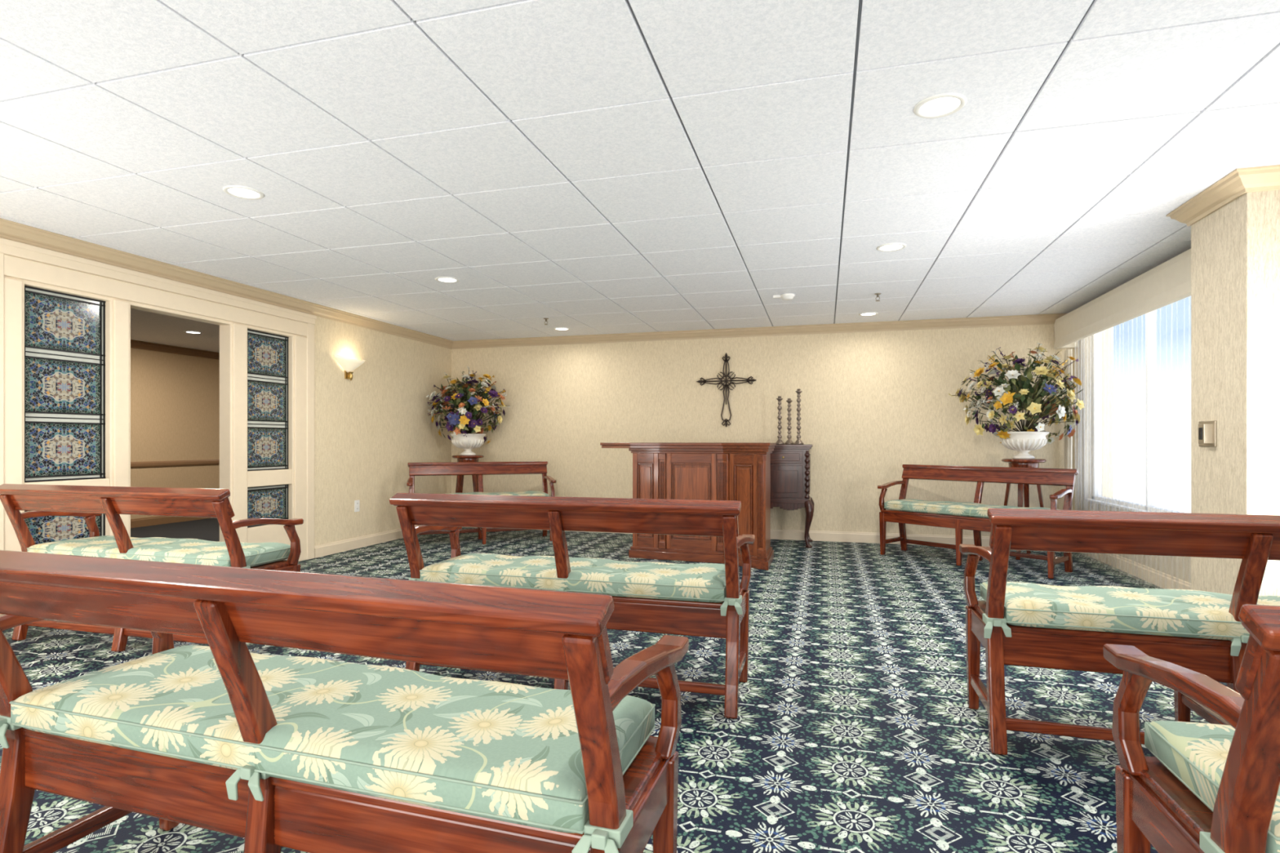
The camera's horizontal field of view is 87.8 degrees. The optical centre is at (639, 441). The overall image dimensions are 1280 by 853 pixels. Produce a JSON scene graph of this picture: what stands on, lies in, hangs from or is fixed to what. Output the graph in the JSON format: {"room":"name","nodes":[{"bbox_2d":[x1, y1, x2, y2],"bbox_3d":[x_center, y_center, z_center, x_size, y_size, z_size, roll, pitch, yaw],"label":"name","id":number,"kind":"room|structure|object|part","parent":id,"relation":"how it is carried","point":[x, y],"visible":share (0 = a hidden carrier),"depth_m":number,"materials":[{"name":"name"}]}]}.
{"room":"house of worship","nodes":[
{"label":"house of worship","id":0,"kind":"room"},
{"bbox_2d":[130,347,219,519],"bbox_3d":[-6.641,-0.090,6.926,0.100,2.300,14.200,0,0,16],"label":"wall","id":1,"kind":"structure","parent":0,"point":[175,398],"depth_m":8.72,"materials":[{"name":"paint"}]},
{"bbox_2d":[130,339,219,528],"bbox_3d":[-6.555,-0.089,6.903,0.078,2.299,14.000,0,0,16],"label":"trim","id":2,"kind":"structure","parent":1,"relation":"attached to","point":[158,520],"depth_m":8.59,"materials":[{"name":"brown wood"}]},
{"bbox_2d":[314,315,451,546],"bbox_3d":[-3.685,-0.100,3.699,0.120,2.320,9.560,0,0,16],"label":"wall","id":3,"kind":"structure","parent":0,"point":[369,427],"depth_m":6.82,"materials":[{"name":"beige paint"}]},
{"bbox_2d":[24,285,105,482],"bbox_3d":[-3.560,-0.338,4.111,0.022,1.155,0.480,0,0,16],"label":"window","id":4,"kind":"structure","parent":3,"relation":"in","point":[32,352],"depth_m":4.16,"materials":[{"name":"multicolored patterned stained glass"},{"name":"black metal"}]},
{"bbox_2d":[25,422,99,476],"bbox_3d":[-3.561,0.048,4.111,0.008,0.325,0.432,0,0,16],"label":"stained glass panel","id":5,"kind":"structure","parent":4,"relation":"attached to","point":[51,449],"depth_m":4.10,"materials":[{"name":"glass"}]},
{"bbox_2d":[25,357,99,413],"bbox_3d":[-3.561,-0.338,4.111,0.008,0.325,0.432,0,0,16],"label":"stained glass panel","id":6,"kind":"structure","parent":4,"relation":"attached to","point":[51,385],"depth_m":4.10,"materials":[{"name":"glass"}]},
{"bbox_2d":[25,292,99,354],"bbox_3d":[-3.561,-0.723,4.111,0.008,0.325,0.432,0,0,16],"label":"stained glass panel","id":7,"kind":"structure","parent":4,"relation":"attached to","point":[51,322],"depth_m":4.10,"materials":[{"name":"multicoloured glass"}]},
{"bbox_2d":[24,511,105,536],"bbox_3d":[-3.560,0.535,4.111,0.022,0.330,0.480,0,0,16],"label":"window","id":8,"kind":"structure","parent":3,"relation":"in","point":[102,518],"depth_m":4.33,"materials":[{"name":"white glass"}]},
{"bbox_2d":[25,511,99,544],"bbox_3d":[-3.561,0.535,4.111,0.008,0.270,0.432,0,0,16],"label":"stained glass panel","id":9,"kind":"structure","parent":8,"relation":"attached to","point":[46,529],"depth_m":4.07,"materials":[{"name":"multicoloured glass"}]},
{"bbox_2d":[0,237,316,561],"bbox_3d":[-3.340,-0.043,4.864,0.144,2.205,2.490,0,0,16],"label":"door frame","id":10,"kind":"structure","parent":3,"relation":"attached to","point":[122,290],"depth_m":4.59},
{"bbox_2d":[247,328,288,471],"bbox_3d":[-3.147,-0.338,5.599,0.022,1.155,0.468,0,0,16],"label":"window","id":11,"kind":"structure","parent":3,"relation":"in","point":[251,424],"depth_m":5.68,"materials":[{"name":"multicolored patterned stained glass"},{"name":"black metal"}]},
{"bbox_2d":[247,427,284,466],"bbox_3d":[-3.148,0.048,5.599,0.008,0.325,0.420,0,0,16],"label":"stained glass panel","id":12,"kind":"structure","parent":11,"relation":"attached to","point":[265,446],"depth_m":5.59,"materials":[{"name":"multicoloured glass"}]},
{"bbox_2d":[247,381,284,421],"bbox_3d":[-3.148,-0.338,5.599,0.008,0.325,0.420,0,0,16],"label":"stained glass panel","id":13,"kind":"structure","parent":11,"relation":"attached to","point":[265,401],"depth_m":5.59,"materials":[{"name":"multicoloured glass"}]},
{"bbox_2d":[247,333,284,376],"bbox_3d":[-3.148,-0.723,5.599,0.008,0.325,0.420,0,0,16],"label":"stained glass panel","id":14,"kind":"structure","parent":11,"relation":"attached to","point":[265,355],"depth_m":5.59,"materials":[{"name":"multicoloured glass"}]},
{"bbox_2d":[247,484,288,527],"bbox_3d":[-3.147,0.535,5.599,0.022,0.330,0.468,0,0,16],"label":"window","id":15,"kind":"structure","parent":3,"relation":"in","point":[276,486],"depth_m":5.72,"materials":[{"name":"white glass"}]},
{"bbox_2d":[247,488,284,518],"bbox_3d":[-3.148,0.535,5.599,0.008,0.270,0.420,0,0,16],"label":"stained glass panel","id":16,"kind":"structure","parent":15,"relation":"attached to","point":[264,504],"depth_m":5.60,"materials":[{"name":"multicoloured glass"}]},
{"bbox_2d":[333,354,365,380],"bbox_3d":[-2.790,-0.706,6.461,0.129,0.233,0.416,0,0,16],"label":"wall sconce","id":17,"kind":"object","parent":3,"relation":"attached to","point":[348,364],"visible":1,"depth_m":6.42,"materials":[{"name":"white glass"}]},
{"bbox_3d":[-2.785,-0.746,6.459,0.117,0.153,0.416,0,0,15],"label":"lamp shade","id":18,"kind":"part","parent":17,"relation":"part of","materials":[{"name":"white glass"}]},
{"bbox_2d":[354,500,359,511],"bbox_3d":[-2.811,0.640,6.612,0.010,0.114,0.070,0,0,16],"label":"wall outlet","id":19,"kind":"object","parent":3,"relation":"attached to","point":[357,503],"visible":1,"depth_m":6.61,"materials":[{"name":"white paint"}]},
{"bbox_2d":[314,524,417,558],"bbox_3d":[-3.620,1.006,3.681,0.016,0.108,9.560,0,0,16],"label":"baseboard","id":20,"kind":"structure","parent":3,"relation":"attached to","point":[329,548],"depth_m":6.58,"materials":[{"name":"beige wood"}]},
{"bbox_2d":[0,217,1066,349],"bbox_3d":[-0.327,-1.195,2.768,6.850,0.088,9.560,0,0,16],"label":"trim","id":21,"kind":"structure","parent":3,"relation":"attached to","point":[11,230],"depth_m":6.59,"materials":[{"name":"beige wood"}]},
{"bbox_2d":[0,517,1226,852],"bbox_3d":[-1.490,1.090,5.498,10.790,0.060,14.200,0,0,16],"label":"floor","id":22,"kind":"structure","parent":0,"point":[855,730],"depth_m":2.61,"materials":[{"name":"carpet"}]},
{"bbox_2d":[0,484,303,652],"bbox_3d":[-2.593,0.643,3.522,1.512,0.839,0.532,0,0,16],"label":"bench","id":23,"kind":"object","parent":22,"relation":"on","point":[90,502],"visible":0.61,"depth_m":3.37,"materials":[{"name":"brown wood"}]},
{"bbox_2d":[0,550,688,852],"bbox_3d":[-0.690,0.643,1.391,1.512,0.839,0.532,0,0,17],"label":"bench","id":24,"kind":"object","parent":22,"relation":"on","point":[305,754],"visible":1,"depth_m":1.24,"materials":[{"name":"brown wood"}]},
{"bbox_2d":[452,455,484,528],"bbox_3d":[-2.003,0.612,7.747,0.373,0.904,0.373,0,0,-5],"label":"plant stand","id":25,"kind":"object","parent":22,"relation":"on","point":[460,481],"visible":0.41,"depth_m":7.64,"materials":[{"name":"brown wood"}]},
{"bbox_2d":[426,365,510,455],"bbox_3d":[-1.989,-0.361,7.727,1.007,1.040,0.794,0,0,28],"label":"flower arrangement","id":26,"kind":"object","parent":25,"relation":"on","point":[465,439],"visible":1,"depth_m":7.62,"materials":[{"name":"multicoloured plant"}]},
{"bbox_2d":[406,461,556,544],"bbox_3d":[-1.686,0.643,7.094,1.512,0.839,0.532,0,0,-19],"label":"bench","id":27,"kind":"object","parent":22,"relation":"on","point":[435,468],"visible":0.37,"depth_m":7.21,"materials":[{"name":"brown wood"}]},
{"bbox_2d":[389,493,755,719],"bbox_3d":[-0.285,0.643,2.903,1.512,0.839,0.532,0,0,16],"label":"bench","id":28,"kind":"object","parent":22,"relation":"on","point":[708,600],"visible":0.79,"depth_m":2.71,"materials":[{"name":"brown wood"}]},
{"bbox_2d":[600,442,775,570],"bbox_3d":[0.450,0.535,6.104,1.668,1.050,0.665,0,0,25],"label":"altar","id":29,"kind":"object","parent":22,"relation":"on","point":[740,472],"visible":0.86,"depth_m":5.86,"materials":[{"name":"brown wood"}]},
{"bbox_2d":[770,444,814,547],"bbox_3d":[1.298,0.545,6.962,1.013,1.030,0.497,0,0,16],"label":"base cabinet","id":30,"kind":"object","parent":22,"relation":"on","point":[790,464],"visible":0.5,"depth_m":6.68,"materials":[{"name":"brown wood"}]},
{"bbox_2d":[775,395,784,444],"bbox_3d":[1.453,-0.221,6.923,0.100,0.500,0.098,0,0,16],"label":"candlestick","id":31,"kind":"object","parent":30,"relation":"on","point":[779,441],"visible":0.99,"depth_m":6.91,"materials":[{"name":"grey metal"}]},
{"bbox_2d":[784,398,793,444],"bbox_3d":[1.561,-0.211,6.956,0.100,0.480,0.098,0,0,16],"label":"candlestick","id":32,"kind":"object","parent":30,"relation":"on","point":[788,401],"visible":1,"depth_m":6.94,"materials":[{"name":"grey metal"}]},
{"bbox_2d":[793,388,804,444],"bbox_3d":[1.633,-0.256,6.843,0.100,0.570,0.098,0,0,16],"label":"candlestick","id":33,"kind":"object","parent":30,"relation":"on","point":[798,391],"visible":1,"depth_m":6.83,"materials":[{"name":"grey metal"}]},
{"bbox_2d":[877,464,1079,578],"bbox_3d":[2.907,0.643,5.841,0.532,0.839,1.512,0,0,-40],"label":"bench","id":34,"kind":"object","parent":22,"relation":"on","point":[959,516],"visible":0.74,"depth_m":5.84,"materials":[{"name":"brown wood"}]},
{"bbox_2d":[1001,458,1046,559],"bbox_3d":[3.539,0.612,6.138,0.373,0.904,0.373,0,0,-5],"label":"plant stand","id":35,"kind":"object","parent":22,"relation":"on","point":[1023,489],"visible":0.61,"depth_m":6.04,"materials":[{"name":"brown wood"}]},
{"bbox_2d":[948,342,1084,458],"bbox_3d":[3.475,-0.366,6.146,1.006,1.049,0.891,0,0,-1],"label":"flower arrangement","id":36,"kind":"object","parent":35,"relation":"on","point":[1025,440],"visible":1,"depth_m":6.04,"materials":[{"name":"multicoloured plant"}]},
{"bbox_2d":[1063,348,1072,510],"bbox_3d":[4.101,0.080,6.376,0.053,1.920,0.120,0,0,16],"label":"drapery panel","id":37,"kind":"object","parent":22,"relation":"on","point":[1068,441],"visible":0.3,"depth_m":6.34,"materials":[{"name":"fabric"}]},
{"bbox_2d":[959,508,1279,755],"bbox_3d":[1.942,0.643,2.233,1.512,0.839,0.532,0,0,16],"label":"bench","id":38,"kind":"object","parent":22,"relation":"on","point":[1016,624],"visible":0.83,"depth_m":2.20,"materials":[{"name":"brown wood"}]},
{"bbox_2d":[1102,604,1279,852],"bbox_3d":[1.603,0.643,0.916,1.512,0.839,0.532,0,0,16],"label":"bench","id":39,"kind":"object","parent":22,"relation":"on","point":[1207,788],"visible":1,"depth_m":1.11,"materials":[{"name":"brown wood"}]},
{"bbox_2d":[1191,189,1279,595],"bbox_3d":[3.105,-0.090,3.243,0.490,2.300,0.490,0,0,16],"label":"wall pier","id":40,"kind":"object","parent":22,"relation":"on","point":[1235,248],"visible":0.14,"depth_m":3.15,"materials":[{"name":"beige paint"}]},
{"bbox_2d":[1198,420,1216,446],"bbox_3d":[2.865,-0.040,3.388,0.050,0.130,0.150,0,0,16],"label":"thermostat","id":41,"kind":"object","parent":40,"relation":"attached to","point":[1206,429],"visible":1,"depth_m":3.34,"materials":[{"name":"plastic"}]},
{"bbox_2d":[1166,164,1279,226],"bbox_3d":[3.067,-1.195,3.254,0.568,0.088,0.646,0,0,16],"label":"trim","id":42,"kind":"structure","parent":40,"relation":"attached to","point":[1240,181],"depth_m":3.15,"materials":[{"name":"beige wood"}]},
{"bbox_2d":[0,0,1279,352],"bbox_3d":[-1.368,-1.280,5.412,11.070,0.080,14.300,0,0,16],"label":"ceiling","id":43,"kind":"structure","parent":0,"point":[584,166],"depth_m":2.80,"materials":[{"name":"tile"}]},
{"bbox_2d":[183,330,202,333],"bbox_3d":[-5.060,-1.236,7.536,0.180,0.006,0.180,0,0,16],"label":"recessed light","id":44,"kind":"object","parent":43,"relation":"in","point":[185,331],"visible":1,"depth_m":7.54,"materials":[{"name":"white paint"}]},
{"bbox_2d":[222,185,264,199],"bbox_3d":[-1.968,-1.236,3.306,0.180,0.006,0.180,0,0,16],"label":"recessed light","id":45,"kind":"object","parent":43,"relation":"in","point":[237,191],"visible":1,"depth_m":3.30,"materials":[{"name":"white paint"}]},
{"bbox_2d":[435,276,459,283],"bbox_3d":[-1.474,-1.236,5.089,0.180,0.006,0.180,0,0,16],"label":"recessed light","id":46,"kind":"object","parent":43,"relation":"in","point":[442,279],"visible":1,"depth_m":5.08,"materials":[{"name":"white paint"}]},
{"bbox_2d":[553,327,569,330],"bbox_3d":[-0.859,-1.236,7.305,0.180,0.006,0.180,0,0,16],"label":"recessed light","id":47,"kind":"object","parent":43,"relation":"in","point":[555,328],"visible":1,"depth_m":7.28,"materials":[{"name":"white paint"}]},
{"bbox_2d":[773,293,795,300],"bbox_3d":[1.219,-1.219,5.629,0.180,0.042,0.120,0,0,16],"label":"smoke detector","id":48,"kind":"object","parent":43,"relation":"attached to","point":[788,296],"visible":1,"depth_m":5.59,"materials":[{"name":"white paint"}]},
{"bbox_2d":[858,311,878,315],"bbox_3d":[2.215,-1.236,6.453,0.180,0.006,0.180,0,0,16],"label":"recessed light","id":49,"kind":"object","parent":43,"relation":"in","point":[868,313],"visible":1,"depth_m":6.44,"materials":[{"name":"white paint"}]},
{"bbox_2d":[875,293,880,301],"bbox_3d":[1.991,-1.208,5.571,0.052,0.063,0.052,0,0,16],"label":"sprinkler","id":50,"kind":"object","parent":43,"relation":"attached to","point":[877,294],"visible":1,"depth_m":5.56,"materials":[{"name":"metal"}]},
{"bbox_2d":[876,242,906,251],"bbox_3d":[1.600,-1.236,4.236,0.180,0.006,0.180,0,0,16],"label":"recessed light","id":51,"kind":"object","parent":43,"relation":"in","point":[894,246],"visible":1,"depth_m":4.23,"materials":[{"name":"white paint"}]},
{"bbox_2d":[913,93,967,118],"bbox_3d":[1.106,-1.236,2.454,0.180,0.006,0.180,0,0,16],"label":"recessed light","id":52,"kind":"object","parent":43,"relation":"in","point":[939,105],"visible":1,"depth_m":2.45,"materials":[{"name":"white paint"}]},
{"bbox_2d":[451,324,1113,536],"bbox_3d":[1.053,-0.100,7.408,7.270,2.320,0.120,0,0,16],"label":"wall","id":53,"kind":"structure","parent":0,"point":[873,404],"depth_m":7.15,"materials":[{"name":"beige paint"}]},
{"bbox_2d":[462,526,990,546],"bbox_3d":[0.956,1.006,7.364,6.834,0.108,0.016,0,0,16],"label":"baseboard","id":54,"kind":"structure","parent":53,"relation":"attached to","point":[775,534],"depth_m":6.99,"materials":[{"name":"beige wood"}]},
{"bbox_2d":[696,352,756,426],"bbox_3d":[0.953,-0.570,7.349,0.660,0.820,0.048,0,0,16],"label":"cross","id":55,"kind":"object","parent":53,"relation":"attached to","point":[704,381],"depth_m":7.34,"materials":[{"name":"brown metal"}]},
{"bbox_2d":[1077,331,1191,583],"bbox_3d":[3.046,-0.100,1.833,0.150,2.320,9.560,0,0,16],"label":"wall","id":56,"kind":"structure","parent":0,"point":[1180,567],"depth_m":6.28,"materials":[{"name":"beige paint"}]},
{"bbox_2d":[1053,248,1191,349],"bbox_3d":[3.716,-1.043,4.960,0.209,0.294,3.115,0,0,16],"label":"window valance","id":57,"kind":"object","parent":56,"relation":"attached to","point":[1169,282],"visible":0.62,"depth_m":4.89,"materials":[{"name":"fabric"}]},
{"bbox_2d":[1085,310,1182,512],"bbox_3d":[3.893,-0.290,4.939,0.118,1.696,2.756,0,0,16],"label":"frame","id":58,"kind":"object","parent":56,"relation":"attached to","point":[1150,317],"visible":0.34,"depth_m":5.23,"materials":[{"name":"white paint"}]},
{"bbox_2d":[1081,552,1191,590],"bbox_3d":[2.727,1.006,1.913,0.506,0.108,9.544,0,0,16],"label":"baseboard","id":59,"kind":"structure","parent":56,"relation":"attached to","point":[1163,580],"depth_m":5.11,"materials":[{"name":"beige wood"}]}
]}

